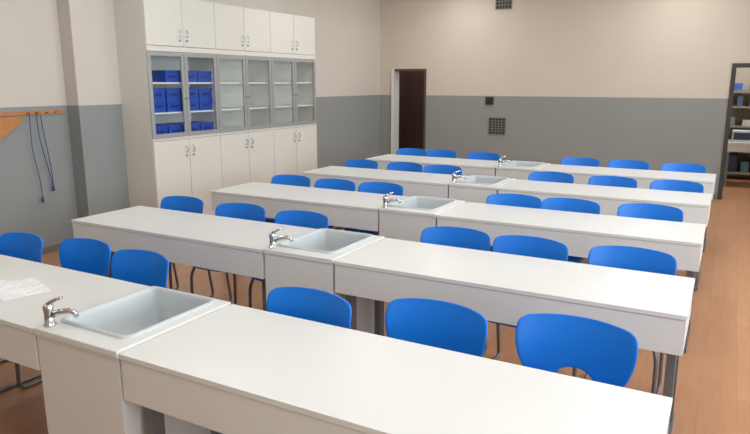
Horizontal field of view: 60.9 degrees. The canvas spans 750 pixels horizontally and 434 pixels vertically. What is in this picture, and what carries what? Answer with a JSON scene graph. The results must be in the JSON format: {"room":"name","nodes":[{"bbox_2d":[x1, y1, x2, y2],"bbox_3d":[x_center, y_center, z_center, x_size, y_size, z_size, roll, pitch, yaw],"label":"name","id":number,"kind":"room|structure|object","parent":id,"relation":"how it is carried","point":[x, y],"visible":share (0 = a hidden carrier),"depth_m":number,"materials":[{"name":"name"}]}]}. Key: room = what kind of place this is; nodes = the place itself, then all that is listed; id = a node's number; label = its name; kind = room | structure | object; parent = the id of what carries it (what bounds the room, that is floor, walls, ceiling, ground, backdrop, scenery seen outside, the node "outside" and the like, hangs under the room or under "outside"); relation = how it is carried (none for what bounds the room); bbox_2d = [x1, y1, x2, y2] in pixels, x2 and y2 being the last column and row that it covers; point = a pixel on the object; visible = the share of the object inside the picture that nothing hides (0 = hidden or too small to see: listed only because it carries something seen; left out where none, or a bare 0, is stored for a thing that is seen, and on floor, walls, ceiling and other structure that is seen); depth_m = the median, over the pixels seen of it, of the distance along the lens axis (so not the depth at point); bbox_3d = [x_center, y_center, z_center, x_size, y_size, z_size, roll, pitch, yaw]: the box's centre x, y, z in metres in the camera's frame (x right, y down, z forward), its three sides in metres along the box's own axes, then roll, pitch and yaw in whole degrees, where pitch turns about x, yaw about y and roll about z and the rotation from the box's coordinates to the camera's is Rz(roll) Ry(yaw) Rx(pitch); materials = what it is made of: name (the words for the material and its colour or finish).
{"room":"science classroom","nodes":[
{"label":"science classroom","id":0,"kind":"room"},
{"bbox_2d":[0,0,379,246],"bbox_3d":[-3.139,-1.435,6.955,0.440,3.450,12.600,7,14,28],"label":"wall","id":1,"kind":"structure","parent":0,"point":[55,54],"depth_m":6.79,"materials":[{"name":"paint"}]},
{"bbox_2d":[0,110,62,201],"bbox_3d":[-3.507,-0.572,6.318,0.071,0.925,1.040,7,14,28],"label":"wall rack","id":2,"kind":"object","parent":1,"relation":"attached to","point":[7,124],"visible":1,"depth_m":6.28,"materials":[{"name":"brown wood"}]},
{"bbox_2d":[42,243,60,254],"bbox_3d":[-3.023,0.232,7.242,0.204,0.070,12.600,7,14,28],"label":"baseboard","id":3,"kind":"structure","parent":1,"relation":"attached to","point":[53,248],"depth_m":6.73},
{"bbox_2d":[0,176,749,433],"bbox_3d":[1.245,0.448,6.631,9.000,0.100,16.000,7,14,28],"label":"floor","id":4,"kind":"structure","parent":0,"point":[712,396],"depth_m":4.37,"materials":[{"name":"laminate"}]},
{"bbox_2d":[0,232,43,391],"bbox_3d":[-2.251,0.553,3.860,0.468,0.840,0.494,7,14,31],"label":"chair","id":5,"kind":"object","parent":4,"relation":"on","point":[27,246],"visible":0.37,"depth_m":3.97,"materials":[{"name":"blue plastic"}]},
{"bbox_2d":[15,238,110,388],"bbox_3d":[-1.786,0.585,3.708,0.468,0.840,0.494,7,14,30],"label":"chair","id":6,"kind":"object","parent":4,"relation":"on","point":[92,256],"visible":0.36,"depth_m":3.82,"materials":[{"name":"blue plastic"}]},
{"bbox_2d":[0,254,150,370],"bbox_3d":[-2.038,0.689,3.412,1.769,0.760,0.634,7,14,28],"label":"student desk","id":7,"kind":"object","parent":4,"relation":"on","point":[19,317],"visible":0.29,"depth_m":3.01,"materials":[{"name":"white laminate"}]},
{"bbox_2d":[0,280,20,289],"bbox_3d":[-1.970,0.344,3.193,0.296,0.001,0.210,5,13,23],"label":"paper sheet","id":8,"kind":"object","parent":7,"relation":"on","point":[3,284],"visible":1,"depth_m":3.21,"materials":[{"name":"white paper"}]},
{"bbox_2d":[0,277,50,300],"bbox_3d":[-1.761,0.353,3.158,0.210,0.001,0.296,-11,16,-42],"label":"paper sheet","id":9,"kind":"object","parent":7,"relation":"on","point":[29,286],"visible":1,"depth_m":3.14,"materials":[{"name":"white paper"}]},
{"bbox_2d":[34,286,230,433],"bbox_3d":[-1.037,0.795,2.867,0.500,0.779,0.638,7,14,28],"label":"base cabinet","id":10,"kind":"object","parent":4,"relation":"on","point":[80,363],"visible":0.72,"depth_m":2.62,"materials":[{"name":"white laminate"}]},
{"bbox_2d":[42,296,78,327],"bbox_3d":[-1.303,0.388,2.643,0.154,0.130,0.051,1,12,4],"label":"faucet","id":11,"kind":"object","parent":10,"relation":"on","point":[49,313],"visible":1,"depth_m":2.63,"materials":[{"name":"silver metal"}]},
{"bbox_2d":[111,249,168,287],"bbox_3d":[-1.370,0.640,3.451,0.468,0.840,0.494,7,14,31],"label":"chair","id":12,"kind":"object","parent":4,"relation":"on","point":[144,267],"visible":0.34,"depth_m":3.57,"materials":[{"name":"blue plastic"}]},
{"bbox_2d":[160,196,213,297],"bbox_3d":[-1.642,0.283,5.140,0.468,0.840,0.494,7,14,28],"label":"chair","id":13,"kind":"object","parent":4,"relation":"on","point":[179,203],"visible":0.24,"depth_m":5.26,"materials":[{"name":"blue plastic"}]},
{"bbox_2d":[71,206,316,310],"bbox_3d":[-1.319,0.424,4.664,1.791,0.760,0.634,7,14,28],"label":"student desk","id":14,"kind":"object","parent":4,"relation":"on","point":[218,243],"visible":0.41,"depth_m":4.39,"materials":[{"name":"white laminate"}]},
{"bbox_2d":[113,0,316,214],"bbox_3d":[-1.840,-1.345,8.389,0.495,2.680,3.180,7,14,28],"label":"storage cabinet","id":15,"kind":"object","parent":4,"relation":"on","point":[214,96],"visible":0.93,"depth_m":7.75,"materials":[{"name":"laminate"}]},
{"bbox_2d":[190,203,265,304],"bbox_3d":[-1.097,0.347,4.835,0.468,0.840,0.494,6,13,25],"label":"chair","id":16,"kind":"object","parent":4,"relation":"on","point":[246,211],"visible":0.32,"depth_m":4.94,"materials":[{"name":"blue plastic"}]},
{"bbox_2d":[220,287,351,433],"bbox_3d":[-0.376,0.779,2.791,0.468,0.840,0.494,7,14,31],"label":"chair","id":17,"kind":"object","parent":4,"relation":"on","point":[311,304],"visible":0.32,"depth_m":2.90,"materials":[{"name":"blue plastic"}]},
{"bbox_2d":[265,175,310,222],"bbox_3d":[-0.913,0.026,6.355,0.468,0.840,0.494,6,13,26],"label":"chair","id":18,"kind":"object","parent":4,"relation":"on","point":[295,180],"visible":0.31,"depth_m":6.46,"materials":[{"name":"blue plastic"}]},
{"bbox_2d":[248,210,328,307],"bbox_3d":[-0.602,0.409,4.544,0.468,0.840,0.494,7,14,28],"label":"chair","id":19,"kind":"object","parent":4,"relation":"on","point":[308,219],"visible":0.28,"depth_m":4.64,"materials":[{"name":"blue plastic"}]},
{"bbox_2d":[210,182,409,235],"bbox_3d":[-0.610,0.158,5.921,1.791,0.760,0.634,7,14,28],"label":"student desk","id":20,"kind":"object","parent":4,"relation":"on","point":[343,208],"visible":0.44,"depth_m":5.64,"materials":[{"name":"white laminate"}]},
{"bbox_2d":[263,228,384,333],"bbox_3d":[-0.308,0.531,4.114,0.500,0.779,0.638,7,14,28],"label":"base cabinet","id":21,"kind":"object","parent":4,"relation":"on","point":[307,261],"visible":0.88,"depth_m":3.88,"materials":[{"name":"white laminate"}]},
{"bbox_2d":[269,227,292,248],"bbox_3d":[-0.574,0.125,3.889,0.154,0.130,0.051,1,12,4],"label":"faucet","id":22,"kind":"object","parent":21,"relation":"on","point":[273,239],"visible":1,"depth_m":3.88,"materials":[{"name":"silver metal"}]},
{"bbox_2d":[314,179,355,229],"bbox_3d":[-0.460,0.082,6.088,0.468,0.840,0.494,7,14,29],"label":"chair","id":23,"kind":"object","parent":4,"relation":"on","point":[337,184],"visible":0.28,"depth_m":6.19,"materials":[{"name":"blue plastic"}]},
{"bbox_2d":[337,159,377,229],"bbox_3d":[-0.242,-0.247,7.647,0.468,0.840,0.494,7,14,31],"label":"chair","id":24,"kind":"object","parent":4,"relation":"on","point":[357,163],"visible":0.24,"depth_m":7.76,"materials":[{"name":"blue plastic"}]},
{"bbox_2d":[344,182,402,234],"bbox_3d":[-0.016,0.126,5.882,0.468,0.840,0.494,6,13,26],"label":"chair","id":25,"kind":"object","parent":4,"relation":"on","point":[369,187],"visible":0.31,"depth_m":5.98,"materials":[{"name":"blue plastic"}]},
{"bbox_2d":[301,166,466,197],"bbox_3d":[0.100,-0.107,7.179,1.791,0.760,0.634,7,14,28],"label":"student desk","id":26,"kind":"object","parent":4,"relation":"on","point":[413,183],"visible":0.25,"depth_m":6.91,"materials":[{"name":"white laminate"}]},
{"bbox_2d":[119,304,672,433],"bbox_3d":[0.000,0.922,2.311,1.853,0.760,0.634,7,14,28],"label":"student desk","id":27,"kind":"object","parent":4,"relation":"on","point":[231,369],"visible":1,"depth_m":2.19,"materials":[{"name":"white laminate"}]},
{"bbox_2d":[387,162,422,171],"bbox_3d":[0.272,-0.194,7.391,0.468,0.840,0.494,7,14,30],"label":"chair","id":28,"kind":"object","parent":4,"relation":"on","point":[398,166],"visible":0.23,"depth_m":7.50,"materials":[{"name":"blue plastic"}]},
{"bbox_2d":[396,148,426,155],"bbox_3d":[0.447,-0.523,8.951,0.468,0.840,0.494,6,13,26],"label":"chair","id":29,"kind":"object","parent":4,"relation":"on","point":[403,151],"visible":0.24,"depth_m":9.06,"materials":[{"name":"blue plastic"}]},
{"bbox_2d":[379,196,465,241],"bbox_3d":[0.401,0.265,5.371,0.500,0.779,0.638,7,14,28],"label":"base cabinet","id":30,"kind":"object","parent":4,"relation":"on","point":[406,220],"visible":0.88,"depth_m":5.10,"materials":[{"name":"white laminate"}]},
{"bbox_2d":[382,192,400,207],"bbox_3d":[0.135,-0.141,5.147,0.154,0.130,0.051,1,12,4],"label":"faucet","id":31,"kind":"object","parent":30,"relation":"on","point":[386,200],"visible":1,"depth_m":5.14,"materials":[{"name":"silver metal"}]},
{"bbox_2d":[365,154,506,175],"bbox_3d":[0.809,-0.373,8.436,1.791,0.760,0.634,7,14,28],"label":"student desk","id":32,"kind":"object","parent":4,"relation":"on","point":[469,167],"visible":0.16,"depth_m":8.21,"materials":[{"name":"white laminate"}]},
{"bbox_2d":[385,298,487,356],"bbox_3d":[0.179,0.812,2.636,0.468,0.840,0.494,7,14,29],"label":"chair","id":33,"kind":"object","parent":4,"relation":"on","point":[429,322],"visible":0.34,"depth_m":2.74,"materials":[{"name":"blue plastic"}]},
{"bbox_2d":[427,150,455,157],"bbox_3d":[0.834,-0.484,8.764,0.468,0.840,0.494,7,14,29],"label":"chair","id":34,"kind":"object","parent":4,"relation":"on","point":[430,153],"visible":0.28,"depth_m":8.87,"materials":[{"name":"blue plastic"}]},
{"bbox_2d":[423,165,461,174],"bbox_3d":[0.693,-0.141,7.142,0.468,0.840,0.494,6,13,27],"label":"chair","id":35,"kind":"object","parent":4,"relation":"on","point":[439,169],"visible":0.23,"depth_m":7.25,"materials":[{"name":"blue plastic"}]},
{"bbox_2d":[420,226,490,356],"bbox_3d":[0.447,0.519,4.022,0.468,0.840,0.494,6,13,25],"label":"chair","id":36,"kind":"object","parent":4,"relation":"on","point":[460,237],"visible":0.28,"depth_m":4.13,"materials":[{"name":"blue plastic"}]},
{"bbox_2d":[449,175,515,203],"bbox_3d":[1.111,-0.001,6.629,0.500,0.779,0.638,7,14,28],"label":"base cabinet","id":37,"kind":"object","parent":4,"relation":"on","point":[476,188],"visible":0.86,"depth_m":6.35,"materials":[{"name":"white laminate"}]},
{"bbox_2d":[451,170,466,182],"bbox_3d":[0.845,-0.407,6.404,0.154,0.130,0.051,1,12,4],"label":"faucet","id":38,"kind":"object","parent":37,"relation":"on","point":[454,177],"visible":1,"depth_m":6.39,"materials":[{"name":"silver metal"}]},
{"bbox_2d":[467,152,499,160],"bbox_3d":[1.367,-0.418,8.454,0.468,0.840,0.494,7,14,31],"label":"chair","id":39,"kind":"object","parent":4,"relation":"on","point":[473,155],"visible":0.18,"depth_m":8.56,"materials":[{"name":"blue plastic"}]},
{"bbox_2d":[486,193,541,251],"bbox_3d":[1.090,0.259,5.251,0.468,0.840,0.494,6,13,25],"label":"chair","id":40,"kind":"object","parent":4,"relation":"on","point":[518,200],"visible":0.26,"depth_m":5.36,"materials":[{"name":"blue plastic"}]},
{"bbox_2d":[334,238,694,433],"bbox_3d":[0.717,0.657,3.564,1.826,0.760,0.634,7,14,28],"label":"student desk","id":41,"kind":"object","parent":4,"relation":"on","point":[504,288],"visible":0.77,"depth_m":3.29,"materials":[{"name":"white laminate"}]},
{"bbox_2d":[496,161,550,179],"bbox_3d":[1.820,-0.267,7.886,0.500,0.779,0.638,7,14,28],"label":"base cabinet","id":42,"kind":"object","parent":4,"relation":"on","point":[520,170],"visible":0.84,"depth_m":7.61,"materials":[{"name":"white laminate"}]},
{"bbox_2d":[498,156,510,166],"bbox_3d":[1.554,-0.673,7.662,0.154,0.130,0.051,1,12,4],"label":"faucet","id":43,"kind":"object","parent":42,"relation":"on","point":[500,161],"visible":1,"depth_m":7.65,"materials":[{"name":"silver metal"}]},
{"bbox_2d":[488,235,567,373],"bbox_3d":[0.848,0.569,3.784,0.468,0.840,0.494,8,14,32],"label":"chair","id":44,"kind":"object","parent":4,"relation":"on","point":[522,245],"visible":0.23,"depth_m":3.89,"materials":[{"name":"blue plastic"}]},
{"bbox_2d":[528,171,573,182],"bbox_3d":[1.762,-0.023,6.587,0.468,0.840,0.494,6,13,27],"label":"chair","id":45,"kind":"object","parent":4,"relation":"on","point":[547,176],"visible":0.23,"depth_m":6.69,"materials":[{"name":"blue plastic"}]},
{"bbox_2d":[542,198,599,262],"bbox_3d":[1.486,0.299,5.060,0.468,0.840,0.494,7,14,31],"label":"chair","id":46,"kind":"object","parent":4,"relation":"on","point":[560,204],"visible":0.22,"depth_m":5.14,"materials":[{"name":"blue plastic"}]},
{"bbox_2d":[437,202,705,352],"bbox_3d":[1.426,0.391,4.822,1.826,0.760,0.634,7,14,28],"label":"student desk","id":47,"kind":"object","parent":4,"relation":"on","point":[580,232],"visible":0.62,"depth_m":4.52,"materials":[{"name":"white laminate"}]},
{"bbox_2d":[515,313,637,386],"bbox_3d":[0.713,0.851,2.453,0.468,0.840,0.494,7,14,29],"label":"chair","id":48,"kind":"object","parent":4,"relation":"on","point":[608,353],"visible":0.56,"depth_m":2.55,"materials":[{"name":"blue plastic"}]},
{"bbox_2d":[561,157,599,166],"bbox_3d":[2.478,-0.291,7.854,0.468,0.840,0.494,6,13,27],"label":"chair","id":49,"kind":"object","parent":4,"relation":"on","point":[578,161],"visible":0.23,"depth_m":7.96,"materials":[{"name":"blue plastic"}]},
{"bbox_2d":[498,179,711,290],"bbox_3d":[2.136,0.125,6.079,1.826,0.760,0.634,7,14,28],"label":"student desk","id":50,"kind":"object","parent":4,"relation":"on","point":[695,207],"visible":0.47,"depth_m":5.80,"materials":[{"name":"white laminate"}]},
{"bbox_2d":[577,176,636,262],"bbox_3d":[2.278,0.040,6.286,0.468,0.840,0.494,8,14,32],"label":"chair","id":51,"kind":"object","parent":4,"relation":"on","point":[616,181],"visible":0.22,"depth_m":6.38,"materials":[{"name":"blue plastic"}]},
{"bbox_2d":[572,245,676,394],"bbox_3d":[1.370,0.622,3.535,0.468,0.840,0.494,7,14,28],"label":"chair","id":52,"kind":"object","parent":4,"relation":"on","point":[623,257],"visible":0.31,"depth_m":3.63,"materials":[{"name":"blue plastic"}]},
{"bbox_2d":[538,164,715,251],"bbox_3d":[2.845,-0.141,7.337,1.826,0.760,0.634,7,14,28],"label":"student desk","id":53,"kind":"object","parent":4,"relation":"on","point":[581,174],"visible":0.34,"depth_m":7.13,"materials":[{"name":"white laminate"}]},
{"bbox_2d":[608,160,648,169],"bbox_3d":[2.971,-0.240,7.610,0.468,0.840,0.494,7,14,29],"label":"chair","id":54,"kind":"object","parent":4,"relation":"on","point":[628,164],"visible":0.29,"depth_m":7.71,"materials":[{"name":"blue plastic"}]},
{"bbox_2d":[617,203,683,221],"bbox_3d":[2.029,0.350,4.822,0.468,0.840,0.494,6,14,28],"label":"chair","id":55,"kind":"object","parent":4,"relation":"on","point":[635,210],"visible":0.25,"depth_m":4.92,"materials":[{"name":"blue plastic"}]},
{"bbox_2d":[650,180,703,192],"bbox_3d":[2.794,0.097,6.018,0.468,0.840,0.494,7,14,29],"label":"chair","id":56,"kind":"object","parent":4,"relation":"on","point":[670,185],"visible":0.22,"depth_m":6.12,"materials":[{"name":"blue plastic"}]},
{"bbox_2d":[661,163,705,172],"bbox_3d":[3.491,-0.176,7.307,0.468,0.840,0.494,6,13,26],"label":"chair","id":57,"kind":"object","parent":4,"relation":"on","point":[677,167],"visible":0.26,"depth_m":7.41,"materials":[{"name":"blue plastic"}]},
{"bbox_2d":[723,140,749,185],"bbox_3d":[6.641,-0.893,10.892,1.250,0.760,0.600,7,14,28],"label":"work table","id":58,"kind":"object","parent":4,"relation":"on","point":[732,146],"visible":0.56,"depth_m":10.81,"materials":[{"name":"white laminate"}]},
{"bbox_2d":[732,130,749,142],"bbox_3d":[6.517,-1.364,10.827,0.800,0.190,0.360,7,14,28],"label":"instrument","id":59,"kind":"object","parent":58,"relation":"on","point":[737,135],"visible":1,"depth_m":10.81,"materials":[{"name":"white plastic"}]},
{"bbox_2d":[727,90,749,174],"bbox_3d":[7.036,-1.487,11.623,2.830,1.620,0.450,7,14,28],"label":"storage shelf","id":60,"kind":"object","parent":4,"relation":"on","point":[734,126],"visible":0.02,"depth_m":11.57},
{"bbox_2d":[727,83,749,172],"bbox_3d":[6.951,-1.645,11.609,2.544,1.673,0.299,7,14,28],"label":"supplies","id":61,"kind":"object","parent":60,"relation":"in","point":[732,164],"visible":0.2,"depth_m":11.69},
{"bbox_2d":[399,71,423,148],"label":"door","id":62,"kind":"structure","parent":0,"point":[411,83],"depth_m":13.95,"materials":[{"name":"brown wood"}]},
{"bbox_2d":[380,0,749,198],"bbox_3d":[3.657,-2.171,10.437,8.900,3.450,0.200,7,14,28],"label":"wall","id":63,"kind":"structure","parent":0,"point":[648,81],"depth_m":10.53,"materials":[{"name":"paint"}]},
{"bbox_2d":[391,69,426,154],"bbox_3d":[0.676,-1.799,12.180,0.715,2.000,0.230,7,14,28],"label":"trim","id":64,"kind":"structure","parent":63,"relation":"attached to","point":[394,72],"depth_m":12.19,"materials":[{"name":"white paint"}]},
{"bbox_2d":[485,97,493,104],"bbox_3d":[2.020,-2.049,11.259,0.160,0.150,0.015,7,14,28],"label":"air vent","id":65,"kind":"object","parent":63,"relation":"attached to","point":[488,100],"visible":1,"depth_m":11.26,"materials":[{"name":"grey metal"}]},
{"bbox_2d":[488,117,505,134],"bbox_3d":[2.155,-1.607,11.274,0.304,0.294,0.019,7,14,28],"label":"air vent","id":66,"kind":"object","parent":63,"relation":"in","point":[496,125],"visible":1,"depth_m":11.27,"materials":[{"name":"grey metal"}]},
{"bbox_2d":[495,0,511,9],"bbox_3d":[2.186,-3.629,10.830,0.284,0.194,0.019,7,14,28],"label":"air vent","id":67,"kind":"object","parent":63,"relation":"in","point":[500,4],"visible":1,"depth_m":10.83,"materials":[{"name":"beige metal"}]},
{"bbox_2d":[717,63,749,199],"bbox_3d":[5.730,-1.239,9.459,0.960,2.030,0.230,7,14,28],"label":"trim","id":68,"kind":"structure","parent":63,"relation":"attached to","point":[735,66],"depth_m":9.54,"materials":[{"name":"grey metal"}]},
{"bbox_2d":[727,68,749,176],"bbox_3d":[6.615,-2.188,10.516,3.600,3.450,2.800,7,14,28],"label":"wall","id":69,"kind":"structure","parent":0,"point":[742,74],"depth_m":11.94,"materials":[{"name":"paint"}]}
]}

